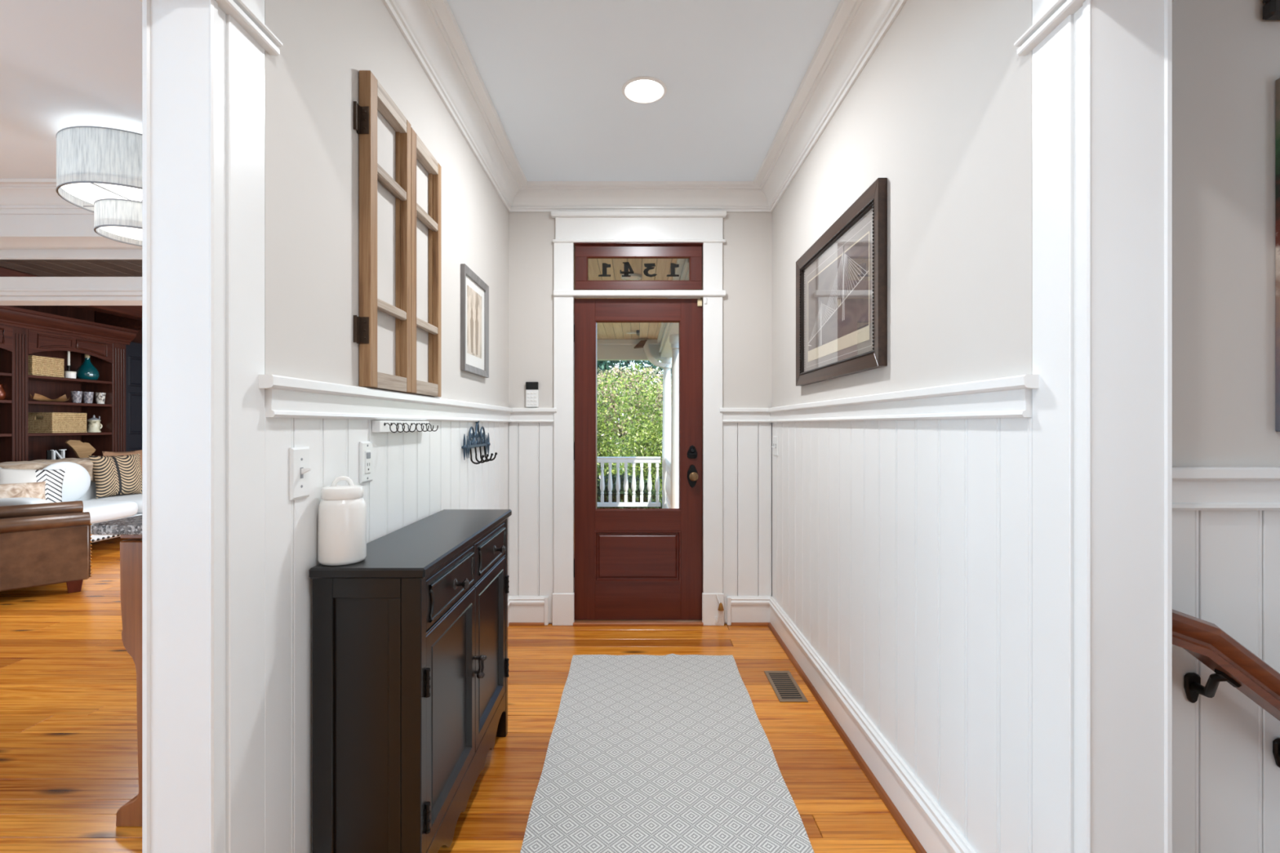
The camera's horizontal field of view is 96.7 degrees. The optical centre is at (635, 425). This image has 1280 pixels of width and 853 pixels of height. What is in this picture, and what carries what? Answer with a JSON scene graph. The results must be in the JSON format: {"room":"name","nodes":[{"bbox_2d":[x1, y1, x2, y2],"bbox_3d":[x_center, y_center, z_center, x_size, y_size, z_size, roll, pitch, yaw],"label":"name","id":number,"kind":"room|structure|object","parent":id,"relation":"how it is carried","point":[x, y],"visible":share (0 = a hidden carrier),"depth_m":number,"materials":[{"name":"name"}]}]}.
{"room":"entrance hall","nodes":[
{"label":"entrance hall","id":0,"kind":"room"},
{"bbox_2d":[7,305,142,343],"bbox_3d":[-6.865,-0.109,5.850,0.170,2.708,4.500,0,0,0],"label":"wall","id":1,"kind":"structure","parent":0,"point":[68,311],"depth_m":6.80,"materials":[{"name":"paint"}]},
{"bbox_2d":[0,212,772,623],"bbox_3d":[-2.125,-0.109,3.720,5.950,2.708,0.400,0,0,0],"label":"wall","id":2,"kind":"structure","parent":0,"point":[747,250],"depth_m":3.56,"materials":[{"name":"white paint"}]},
{"bbox_2d":[0,178,93,214],"bbox_3d":[-2.990,-1.384,3.447,4.120,0.162,0.146,0,0,0],"label":"crown molding","id":3,"kind":"structure","parent":2,"relation":"attached to","point":[17,196],"depth_m":3.48,"materials":[{"name":"white paint"}]},
{"bbox_2d":[508,595,548,626],"bbox_3d":[-0.671,1.157,3.542,0.250,0.176,0.032,0,0,0],"label":"baseboard","id":4,"kind":"structure","parent":2,"relation":"attached to","point":[524,611],"depth_m":3.54,"materials":[{"name":"white paint"}]},
{"bbox_2d":[525,382,538,407],"bbox_3d":[-0.647,-0.191,3.543,0.077,0.156,0.023,0,0,0],"label":"alarm keypad","id":5,"kind":"object","parent":2,"relation":"attached to","point":[531,388],"visible":1,"depth_m":3.53,"materials":[{"name":"white plastic"}]},
{"bbox_2d":[510,408,556,422],"bbox_3d":[-0.644,-0.062,3.542,0.303,0.090,0.033,0,0,0],"label":"chair rail","id":6,"kind":"object","parent":2,"relation":"attached to","point":[518,415],"visible":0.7,"depth_m":3.54,"materials":[{"name":"white paint"}]},
{"bbox_2d":[573,298,702,619],"bbox_3d":[0.010,0.214,3.566,0.814,2.021,0.112,0,0,0],"label":"door","id":7,"kind":"structure","parent":2,"relation":"in","point":[629,563],"depth_m":3.58,"materials":[{"name":"brown wood"}]},
{"bbox_2d":[574,244,702,289],"bbox_3d":[0.016,-0.993,3.591,0.796,0.284,0.045,0,0,0],"label":"window","id":8,"kind":"structure","parent":2,"relation":"in","point":[582,252],"depth_m":3.57,"materials":[{"name":"brown wood"}]},
{"bbox_2d":[551,210,726,626],"bbox_3d":[0.017,-0.040,3.603,1.085,2.570,0.190,0,0,0],"label":"door frame","id":9,"kind":"structure","parent":2,"relation":"attached to","point":[572,228],"depth_m":3.53,"materials":[{"name":"white paint"}]},
{"bbox_2d":[715,594,724,623],"bbox_3d":[0.515,1.138,3.507,0.054,0.188,0.041,0,0,0],"label":"door stop","id":10,"kind":"object","parent":2,"relation":"attached to","point":[718,620],"visible":1,"depth_m":3.51,"materials":[{"name":"white plastic"}]},
{"bbox_2d":[720,408,770,422],"bbox_3d":[0.685,-0.062,3.542,0.330,0.090,0.033,0,0,0],"label":"chair rail","id":11,"kind":"object","parent":2,"relation":"attached to","point":[729,415],"visible":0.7,"depth_m":3.54,"materials":[{"name":"white paint"}]},
{"bbox_2d":[726,595,772,626],"bbox_3d":[0.709,1.157,3.542,0.283,0.176,0.032,0,0,0],"label":"baseboard","id":12,"kind":"structure","parent":2,"relation":"attached to","point":[741,611],"depth_m":3.54,"materials":[{"name":"white paint"}]},
{"bbox_2d":[264,0,508,852],"bbox_3d":[-0.863,-0.109,2.439,0.134,2.708,2.434,0,0,0],"label":"wall","id":13,"kind":"structure","parent":0,"point":[312,87],"depth_m":1.50,"materials":[{"name":"white paint"}]},
{"bbox_2d":[288,446,311,500],"bbox_3d":[-0.782,0.113,1.343,0.027,0.121,0.073,0,0,0],"label":"light switch","id":14,"kind":"object","parent":13,"relation":"attached to","point":[299,457],"visible":1,"depth_m":1.33,"materials":[{"name":"white plastic"}]},
{"bbox_2d":[359,440,372,483],"bbox_3d":[-0.790,0.108,1.672,0.011,0.120,0.072,0,0,0],"label":"wall outlet","id":15,"kind":"object","parent":13,"relation":"attached to","point":[365,447],"visible":1,"depth_m":1.66,"materials":[{"name":"white plastic"}]},
{"bbox_2d":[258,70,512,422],"bbox_3d":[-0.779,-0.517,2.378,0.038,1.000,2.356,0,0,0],"label":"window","id":16,"kind":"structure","parent":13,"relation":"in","point":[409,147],"depth_m":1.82,"materials":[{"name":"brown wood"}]},
{"bbox_2d":[371,420,416,432],"bbox_3d":[-0.762,0.005,1.810,0.066,0.038,0.199,0,0,0],"label":"hook rail","id":17,"kind":"object","parent":13,"relation":"attached to","point":[377,426],"visible":1,"depth_m":1.76,"materials":[{"name":"white paint"}]},
{"bbox_2d":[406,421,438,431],"bbox_3d":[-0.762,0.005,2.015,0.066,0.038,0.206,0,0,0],"label":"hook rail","id":18,"kind":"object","parent":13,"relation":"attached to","point":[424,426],"visible":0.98,"depth_m":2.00,"materials":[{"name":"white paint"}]},
{"bbox_2d":[460,263,488,377],"bbox_3d":[-0.785,-0.490,2.787,0.021,0.483,0.419,0,0,0],"label":"framed picture","id":19,"kind":"object","parent":13,"relation":"attached to","point":[474,292],"visible":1,"depth_m":2.77,"materials":[{"name":"white paper"}]},
{"bbox_2d":[466,284,481,359],"bbox_3d":[-0.790,-0.498,2.787,0.001,0.318,0.249,0,0,0],"label":"print","id":20,"kind":"object","parent":19,"relation":"attached to","point":[473,295],"depth_m":2.77},
{"bbox_2d":[461,420,497,464],"bbox_3d":[-0.755,0.079,2.810,0.080,0.212,0.441,0,0,0],"label":"hook rack","id":21,"kind":"object","parent":13,"relation":"attached to","point":[469,443],"visible":0.99,"depth_m":2.78,"materials":[{"name":"blue metal"}]},
{"bbox_2d":[507,596,510,626],"bbox_3d":[-0.788,1.157,2.389,0.019,0.176,2.334,0,0,0],"label":"baseboard","id":22,"kind":"structure","parent":13,"relation":"attached to","point":[508,601],"depth_m":3.51,"materials":[{"name":"white paint"}]},
{"bbox_2d":[0,0,840,276],"bbox_3d":[-2.125,-1.523,2.500,9.650,0.120,11.200,0,0,0],"label":"ceiling","id":23,"kind":"structure","parent":0,"point":[553,73],"depth_m":2.40,"materials":[{"name":"paint"}]},
{"bbox_2d":[0,266,142,320],"bbox_3d":[-5.950,-1.369,5.460,0.200,0.188,3.280,0,0,0],"label":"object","id":24,"kind":"structure","parent":23,"relation":"attached to","point":[134,312],"depth_m":6.36,"materials":[{"name":"brown wood"}]},
{"bbox_2d":[55,125,142,246],"bbox_3d":[-2.595,-1.224,3.000,0.650,0.478,0.650,0,0,0],"label":"drum pendant","id":25,"kind":"object","parent":23,"relation":"hanging from","point":[99,169],"visible":0.53,"depth_m":2.73,"materials":[{"name":"fabric"}]},
{"bbox_2d":[61,182,142,204],"bbox_3d":[-2.595,-1.185,3.000,0.634,0.001,0.634,0,0,0],"label":"diffuser","id":26,"kind":"object","parent":25,"relation":"attached to","point":[90,193],"depth_m":2.88,"materials":[{"name":"white plastic"}]},
{"bbox_2d":[99,226,142,240],"bbox_3d":[-2.595,-1.017,3.000,0.368,0.001,0.368,0,0,0],"label":"diffuser","id":27,"kind":"object","parent":25,"relation":"attached to","point":[126,232],"depth_m":2.99,"materials":[{"name":"white plastic"}]},
{"bbox_2d":[94,311,142,329],"bbox_3d":[-4.165,-1.344,7.230,5.230,0.238,0.220,0,0,0],"label":"crown molding","id":28,"kind":"structure","parent":23,"relation":"attached to","point":[100,317],"depth_m":7.12,"materials":[{"name":"brown wood"}]},
{"bbox_2d":[622,75,666,103],"bbox_3d":[0.036,-1.456,2.482,0.196,0.015,0.196,0,0,0],"label":"recessed light","id":29,"kind":"object","parent":23,"relation":"in","point":[642,89],"visible":1,"depth_m":2.46,"materials":[{"name":"white paint"}]},
{"bbox_2d":[0,536,915,852],"bbox_3d":[-3.580,1.275,2.550,9.240,0.060,11.300,0,0,0],"label":"floor","id":30,"kind":"structure","parent":0,"point":[68,748],"depth_m":2.34,"materials":[{"name":"brown wood"}]},
{"bbox_2d":[0,500,92,593],"bbox_3d":[-4.743,0.938,4.255,0.962,0.615,0.940,0,0,43],"label":"leather armchair","id":31,"kind":"object","parent":30,"relation":"on","point":[46,544],"visible":0.98,"depth_m":4.14,"materials":[{"name":"brown leather"}]},
{"bbox_2d":[0,305,137,462],"bbox_3d":[-6.440,0.035,5.730,0.520,2.420,2.660,0,0,0],"label":"bookcase","id":32,"kind":"object","parent":30,"relation":"on","point":[24,332],"visible":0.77,"depth_m":6.37,"materials":[{"name":"brown wood"}]},
{"bbox_2d":[0,384,5,399],"bbox_3d":[-6.420,-0.332,5.731,0.110,0.160,0.108,0,0,0],"label":"vase","id":33,"kind":"object","parent":32,"relation":"on","point":[2,394],"visible":0.9,"depth_m":5.73,"materials":[{"name":"orange ceramic"}]},
{"bbox_2d":[27,355,64,377],"bbox_3d":[-6.475,-0.629,6.133,0.292,0.208,0.335,0,0,0],"label":"basket","id":34,"kind":"object","parent":32,"relation":"on","point":[37,365],"visible":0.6,"depth_m":6.10,"materials":[{"name":"beige wicker"}]},
{"bbox_2d":[30,393,69,401],"bbox_3d":[-6.420,-0.304,6.240,0.174,0.093,0.380,0,0,0],"label":"wooden bowl","id":35,"kind":"object","parent":32,"relation":"on","point":[37,397],"visible":0.99,"depth_m":6.15,"materials":[{"name":"brown wood"}]},
{"bbox_2d":[46,448,66,459],"bbox_3d":[-6.409,0.333,6.291,0.042,0.125,0.182,0,0,0],"label":"block","id":36,"kind":"object","parent":32,"relation":"on","point":[51,454],"visible":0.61,"depth_m":6.27,"materials":[{"name":"white plastic"}]},
{"bbox_2d":[27,412,87,432],"bbox_3d":[-6.475,-0.026,6.365,0.292,0.223,0.390,0,0,0],"label":"basket","id":37,"kind":"object","parent":32,"relation":"on","point":[37,422],"visible":0.86,"depth_m":6.22,"materials":[{"name":"beige wicker"}]},
{"bbox_2d":[66,351,71,371],"bbox_3d":[-6.420,-0.693,6.438,0.072,0.335,0.072,0,0,0],"label":"candlestick","id":38,"kind":"object","parent":32,"relation":"on","point":[68,366],"visible":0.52,"depth_m":6.43,"materials":[{"name":"metal"}]},
{"bbox_2d":[64,371,76,378],"bbox_3d":[-6.360,-0.564,6.396,0.100,0.078,0.100,0,0,0],"label":"jar","id":39,"kind":"object","parent":32,"relation":"on","point":[67,374],"visible":0.94,"depth_m":6.37,"materials":[{"name":"white ceramic"}]},
{"bbox_2d":[71,391,82,403],"bbox_3d":[-6.400,-0.320,6.509,0.098,0.135,0.098,0,0,0],"label":"tumbler","id":40,"kind":"object","parent":32,"relation":"on","point":[76,396],"visible":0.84,"depth_m":6.48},
{"bbox_2d":[65,440,95,457],"bbox_3d":[-6.420,0.281,6.579,0.060,0.228,0.344,0,0,0],"label":"cutout","id":41,"kind":"object","parent":32,"relation":"on","point":[82,450],"visible":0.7,"depth_m":6.57,"materials":[{"name":"beige wood"}]},
{"bbox_2d":[75,354,99,380],"bbox_3d":[-6.450,-0.679,6.688,0.208,0.308,0.208,0,0,0],"label":"glass bottle","id":42,"kind":"object","parent":32,"relation":"on","point":[86,371],"visible":0.81,"depth_m":6.64,"materials":[{"name":"teal glass"}]},
{"bbox_2d":[82,391,93,403],"bbox_3d":[-6.400,-0.320,6.644,0.098,0.135,0.098,0,0,0],"label":"tumbler","id":43,"kind":"object","parent":32,"relation":"on","point":[87,397],"visible":0.85,"depth_m":6.61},
{"bbox_2d":[87,414,102,432],"bbox_3d":[-6.393,-0.018,6.727,0.128,0.205,0.150,0,0,35],"label":"stein","id":44,"kind":"object","parent":32,"relation":"on","point":[94,425],"visible":1,"depth_m":6.68,"materials":[{"name":"beige ceramic"}]},
{"bbox_2d":[94,392,106,404],"bbox_3d":[-6.400,-0.320,6.797,0.098,0.135,0.098,0,0,0],"label":"tumbler","id":45,"kind":"object","parent":32,"relation":"on","point":[100,397],"visible":0.94,"depth_m":6.76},
{"bbox_2d":[0,481,142,542],"bbox_3d":[-5.500,0.811,5.794,0.960,0.868,2.028,0,0,0],"label":"sofa","id":46,"kind":"object","parent":30,"relation":"on","point":[106,508],"visible":0.19,"depth_m":5.51,"materials":[{"name":"fabric"}]},
{"bbox_2d":[0,481,45,499],"bbox_3d":[-5.426,0.636,4.982,0.203,0.249,0.380,0,0,38],"label":"throw pillow","id":47,"kind":"object","parent":46,"relation":"on","point":[28,490],"visible":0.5,"depth_m":4.99,"materials":[{"name":"beige fabric"}]},
{"bbox_2d":[0,467,66,502],"bbox_3d":[-5.529,0.579,5.182,0.250,0.403,0.501,0,0,38],"label":"throw pillow","id":48,"kind":"object","parent":46,"relation":"on","point":[54,478],"visible":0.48,"depth_m":5.22,"materials":[{"name":"white fabric"}]},
{"bbox_2d":[0,457,95,482],"bbox_3d":[-5.850,0.482,5.625,0.365,0.287,0.970,0,0,0],"label":"throw blanket","id":49,"kind":"object","parent":46,"relation":"on","point":[86,463],"visible":0.34,"depth_m":5.56,"materials":[{"name":"beige fabric"}]},
{"bbox_2d":[42,462,90,502],"bbox_3d":[-5.600,0.567,5.560,0.143,0.420,0.512,0,0,4],"label":"round cushion","id":50,"kind":"object","parent":46,"relation":"on","point":[77,480],"visible":0.56,"depth_m":5.60,"materials":[{"name":"white fabric"}]},
{"bbox_2d":[81,500,137,524],"bbox_3d":[-5.390,0.843,5.390,0.740,0.175,0.860,0,0,0],"label":"seat cushion","id":51,"kind":"object","parent":46,"relation":"on","point":[100,511],"depth_m":5.49,"materials":[{"name":"white fabric"}]},
{"bbox_2d":[88,453,142,498],"bbox_3d":[-5.580,0.539,6.140,0.194,0.442,0.470,0,0,18],"label":"throw pillow","id":52,"kind":"object","parent":46,"relation":"on","point":[118,474],"visible":0.97,"depth_m":6.07,"materials":[{"name":"beige fabric"}]},
{"bbox_2d":[88,493,142,513],"bbox_3d":[-5.390,0.845,6.305,0.740,0.170,0.950,0,0,0],"label":"seat cushion","id":53,"kind":"object","parent":46,"relation":"on","point":[137,498],"depth_m":5.95,"materials":[{"name":"white fabric"}]},
{"bbox_2d":[102,449,142,471],"bbox_3d":[-5.739,0.522,6.428,0.182,0.475,0.460,0,0,8],"label":"throw pillow","id":54,"kind":"object","parent":46,"relation":"on","point":[104,453],"visible":0.09,"depth_m":6.41,"materials":[{"name":"brown fabric"}]},
{"bbox_2d":[90,515,142,826],"bbox_3d":[-1.339,0.772,2.310,0.618,0.946,1.220,0,0,0],"label":"table","id":55,"kind":"object","parent":30,"relation":"on","point":[130,815],"visible":0.16,"depth_m":1.76,"materials":[{"name":"brown wood"}]},
{"bbox_2d":[125,342,142,451],"bbox_3d":[-6.423,0.095,7.500,0.074,2.300,0.900,0,0,0],"label":"door","id":56,"kind":"structure","parent":30,"relation":"on","point":[133,351],"depth_m":7.25,"materials":[{"name":"black wood"}]},
{"bbox_2d":[139,0,282,852],"bbox_3d":[-0.859,0.145,1.149,0.175,2.200,0.195,0,0,0],"label":"door casing","id":57,"kind":"structure","parent":30,"relation":"on","point":[203,60],"depth_m":1.07,"materials":[{"name":"white paint"}]},
{"bbox_2d":[308,509,511,852],"bbox_3d":[-0.631,0.794,1.841,0.309,0.902,0.959,0,0,0],"label":"base cabinet","id":58,"kind":"object","parent":30,"relation":"on","point":[410,660],"visible":1,"depth_m":1.39,"materials":[{"name":"black paint"}]},
{"bbox_2d":[317,475,366,565],"bbox_3d":[-0.739,0.235,1.432,0.109,0.216,0.109,0,0,0],"label":"lidded jar","id":59,"kind":"object","parent":58,"relation":"on","point":[342,508],"visible":1,"depth_m":1.39,"materials":[{"name":"white ceramic"}]},
{"bbox_2d":[520,653,813,852],"bbox_3d":[0.090,1.238,1.808,0.858,0.013,2.516,0,0,0],"label":"runner rug","id":60,"kind":"object","parent":30,"relation":"on","point":[671,753],"visible":1,"depth_m":2.05,"materials":[{"name":"grey fabric"}]},
{"bbox_2d":[764,671,808,702],"bbox_3d":[0.710,1.242,2.713,0.128,0.005,0.317,0,0,0],"label":"floor vent","id":61,"kind":"object","parent":30,"relation":"in","point":[786,691],"visible":1,"depth_m":2.70,"materials":[{"name":"brown metal"}]},
{"bbox_2d":[1013,0,1174,852],"bbox_3d":[0.926,0.145,1.149,0.201,2.200,0.195,0,0,0],"label":"door casing","id":62,"kind":"structure","parent":30,"relation":"on","point":[1102,69],"depth_m":1.07,"materials":[{"name":"white paint"}]},
{"bbox_2d":[575,258,677,338],"bbox_3d":[-1.190,-1.305,6.108,3.620,0.100,4.824,0,0,0],"label":"ceiling","id":63,"kind":"structure","parent":0,"point":[662,268],"depth_m":4.85,"materials":[{"name":"beige wood"}]},
{"bbox_2d":[621,273,641,279],"bbox_3d":[-0.039,-1.238,4.780,0.170,0.034,0.170,0,0,0],"label":"recessed light","id":64,"kind":"object","parent":63,"relation":"in","point":[633,276],"visible":0.66,"depth_m":4.74,"materials":[{"name":"white ceramic"}]},
{"bbox_2d":[626,329,639,335],"bbox_3d":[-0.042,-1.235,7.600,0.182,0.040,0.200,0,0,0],"label":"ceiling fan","id":65,"kind":"object","parent":63,"relation":"in","point":[637,332],"visible":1,"depth_m":7.57,"materials":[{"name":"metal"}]},
{"bbox_2d":[771,0,1032,852],"bbox_3d":[0.975,-0.109,2.439,0.250,2.708,2.434,0,0,0],"label":"wall","id":66,"kind":"structure","parent":0,"point":[902,549],"depth_m":1.62,"materials":[{"name":"white paint"}]},
{"bbox_2d":[382,0,906,212],"bbox_3d":[0.027,-1.399,2.394,1.646,0.133,2.324,0,0,0],"label":"crown molding","id":67,"kind":"structure","parent":66,"relation":"attached to","point":[855,29],"depth_m":2.61,"materials":[{"name":"white paint"}]},
{"bbox_2d":[771,435,778,456],"bbox_3d":[0.839,0.126,3.454,0.022,0.118,0.117,0,0,0],"label":"light switch","id":68,"kind":"object","parent":66,"relation":"attached to","point":[775,439],"visible":1,"depth_m":3.43,"materials":[{"name":"white plastic"}]},
{"bbox_2d":[795,177,887,386],"bbox_3d":[0.834,-0.518,2.418,0.031,0.637,0.992,0,0,0],"label":"framed print","id":69,"kind":"object","parent":66,"relation":"attached to","point":[842,278],"visible":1,"depth_m":2.26,"materials":[{"name":"brown wood"}]},
{"bbox_2d":[767,596,976,852],"bbox_3d":[0.834,1.157,2.389,0.036,0.176,2.334,0,0,0],"label":"baseboard","id":70,"kind":"structure","parent":66,"relation":"attached to","point":[924,824],"depth_m":1.99,"materials":[{"name":"white paint"}]},
{"bbox_2d":[768,374,1039,422],"bbox_3d":[0.836,-0.062,2.378,0.033,0.090,2.356,0,0,0],"label":"chair rail","id":71,"kind":"object","parent":66,"relation":"attached to","point":[1011,397],"visible":1,"depth_m":1.59,"materials":[{"name":"white paint"}]},
{"bbox_2d":[1172,0,1279,852],"bbox_3d":[1.845,0.691,1.292,1.710,4.308,0.140,0,0,0],"label":"wall","id":72,"kind":"structure","parent":0,"point":[1226,57],"depth_m":1.22,"materials":[{"name":"white paint"}]},
{"bbox_2d":[1172,609,1279,768],"bbox_3d":[1.245,0.538,1.159,0.534,0.391,0.125,0,0,0],"label":"handrail","id":73,"kind":"object","parent":72,"relation":"attached to","point":[1232,663],"visible":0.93,"depth_m":1.10,"materials":[{"name":"brown wood"}]},
{"bbox_2d":[1172,466,1279,510],"bbox_3d":[1.800,0.135,1.208,1.600,0.092,0.033,0,0,0],"label":"chair rail","id":74,"kind":"object","parent":72,"relation":"attached to","point":[1193,488],"depth_m":1.21,"materials":[{"name":"white paint"}]},
{"bbox_2d":[1262,0,1279,19],"bbox_3d":[1.569,-1.060,1.208,0.461,0.390,0.026,0,0,0],"label":"framed picture","id":75,"kind":"object","parent":72,"relation":"attached to","point":[1271,9],"visible":1,"depth_m":1.20},
{"bbox_2d":[1275,77,1279,431],"bbox_3d":[1.685,-0.363,1.203,0.630,0.754,0.036,0,0,0],"label":"print","id":76,"kind":"object","parent":72,"relation":"attached to","point":[1277,81],"visible":1,"depth_m":1.21},
{"bbox_3d":[-1.190,1.415,6.133,3.620,0.100,4.874,0,0,0],"label":"floor","id":77,"kind":"structure","parent":0,"visible":0},
{"bbox_2d":[661,357,671,508],"bbox_3d":[0.459,0.185,8.420,0.196,2.360,0.196,0,0,0],"label":"porch column","id":78,"kind":"structure","parent":77,"relation":"on","point":[666,442],"depth_m":8.37,"materials":[{"name":"white wood"}]},
{"bbox_2d":[596,457,660,506],"bbox_3d":[-0.443,0.838,8.420,1.614,0.735,0.100,0,0,0],"label":"porch railing","id":79,"kind":"object","parent":78,"relation":"attached to","point":[610,460],"visible":0.53,"depth_m":8.39,"materials":[{"name":"white wood"}]},
{"bbox_2d":[596,338,665,360],"bbox_3d":[-1.265,-1.115,8.395,3.470,0.300,0.210,0,0,0],"label":"beam","id":80,"kind":"structure","parent":78,"relation":"on","point":[607,349],"depth_m":8.34,"materials":[{"name":"white wood"}]},
{"bbox_2d":[634,339,666,368],"bbox_3d":[0.207,-1.030,8.220,0.475,0.390,0.140,0,0,0],"label":"brace","id":81,"kind":"object","parent":80,"relation":"attached to","point":[642,344],"visible":1,"depth_m":8.16,"materials":[{"name":"white wood"}]},
{"bbox_2d":[657,258,700,357],"bbox_3d":[0.425,-1.130,6.033,0.230,0.270,4.614,0,0,0],"label":"beam","id":82,"kind":"structure","parent":78,"relation":"on","point":[666,329],"depth_m":6.06,"materials":[{"name":"white wood"}]},
{"bbox_2d":[669,333,679,508],"bbox_3d":[0.455,0.185,6.300,0.196,2.360,0.196,0,0,0],"label":"porch column","id":83,"kind":"structure","parent":77,"relation":"on","point":[673,339],"depth_m":6.24,"materials":[{"name":"white wood"}]},
{"bbox_2d":[665,457,671,508],"bbox_3d":[0.460,0.838,7.360,0.072,0.735,1.980,0,0,0],"label":"porch railing","id":84,"kind":"object","parent":83,"relation":"attached to","point":[668,460],"visible":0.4,"depth_m":7.64,"materials":[{"name":"white wood"}]},
{"label":"outside","id":85,"kind":"structure","parent":0,"visible":0},
{"bbox_2d":[597,452,662,501],"bbox_3d":[0.000,1.945,24.360,36.000,0.100,31.280,0,0,0],"label":"ground","id":86,"kind":"structure","parent":85,"point":[627,452],"depth_m":24.40,"materials":[{"name":"green plant"}]},
{"bbox_2d":[596,369,628,481],"bbox_3d":[-1.034,0.430,10.952,1.781,2.996,1.326,0,0,-10],"label":"shrub","id":87,"kind":"object","parent":86,"relation":"on","point":[604,438],"visible":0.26,"depth_m":10.93,"materials":[{"name":"green plant"}]},
{"bbox_2d":[596,471,662,508],"bbox_3d":[-0.502,1.342,9.390,1.964,1.183,0.966,0,0,-8],"label":"shrub","id":88,"kind":"object","parent":86,"relation":"on","point":[606,491],"visible":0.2,"depth_m":9.15,"materials":[{"name":"green plant"}]},
{"bbox_2d":[596,364,671,473],"bbox_3d":[-0.039,0.116,15.708,4.280,3.627,2.220,0,0,-5],"label":"crape myrtle","id":89,"kind":"object","parent":86,"relation":"on","point":[615,369],"visible":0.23,"depth_m":15.38,"materials":[{"name":"green plant"}]},
{"bbox_2d":[596,360,671,464],"bbox_3d":[-0.732,-1.940,22.185,7.049,7.743,4.033,0,0,6],"label":"tree","id":90,"kind":"object","parent":86,"relation":"on","point":[602,365],"visible":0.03,"depth_m":21.29,"materials":[{"name":"green plant"}]},
{"bbox_2d":[608,362,671,508],"bbox_3d":[0.276,0.456,12.687,1.766,3.746,1.570,0,0,-37],"label":"tree","id":91,"kind":"object","parent":86,"relation":"on","point":[652,447],"visible":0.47,"depth_m":12.46,"materials":[{"name":"green plant"}]},
{"bbox_2d":[634,360,671,391],"bbox_3d":[3.035,-1.877,28.372,7.071,7.601,4.684,0,0,0],"label":"tree","id":92,"kind":"object","parent":86,"relation":"on","point":[660,361],"visible":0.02,"depth_m":27.65,"materials":[{"name":"green plant"}]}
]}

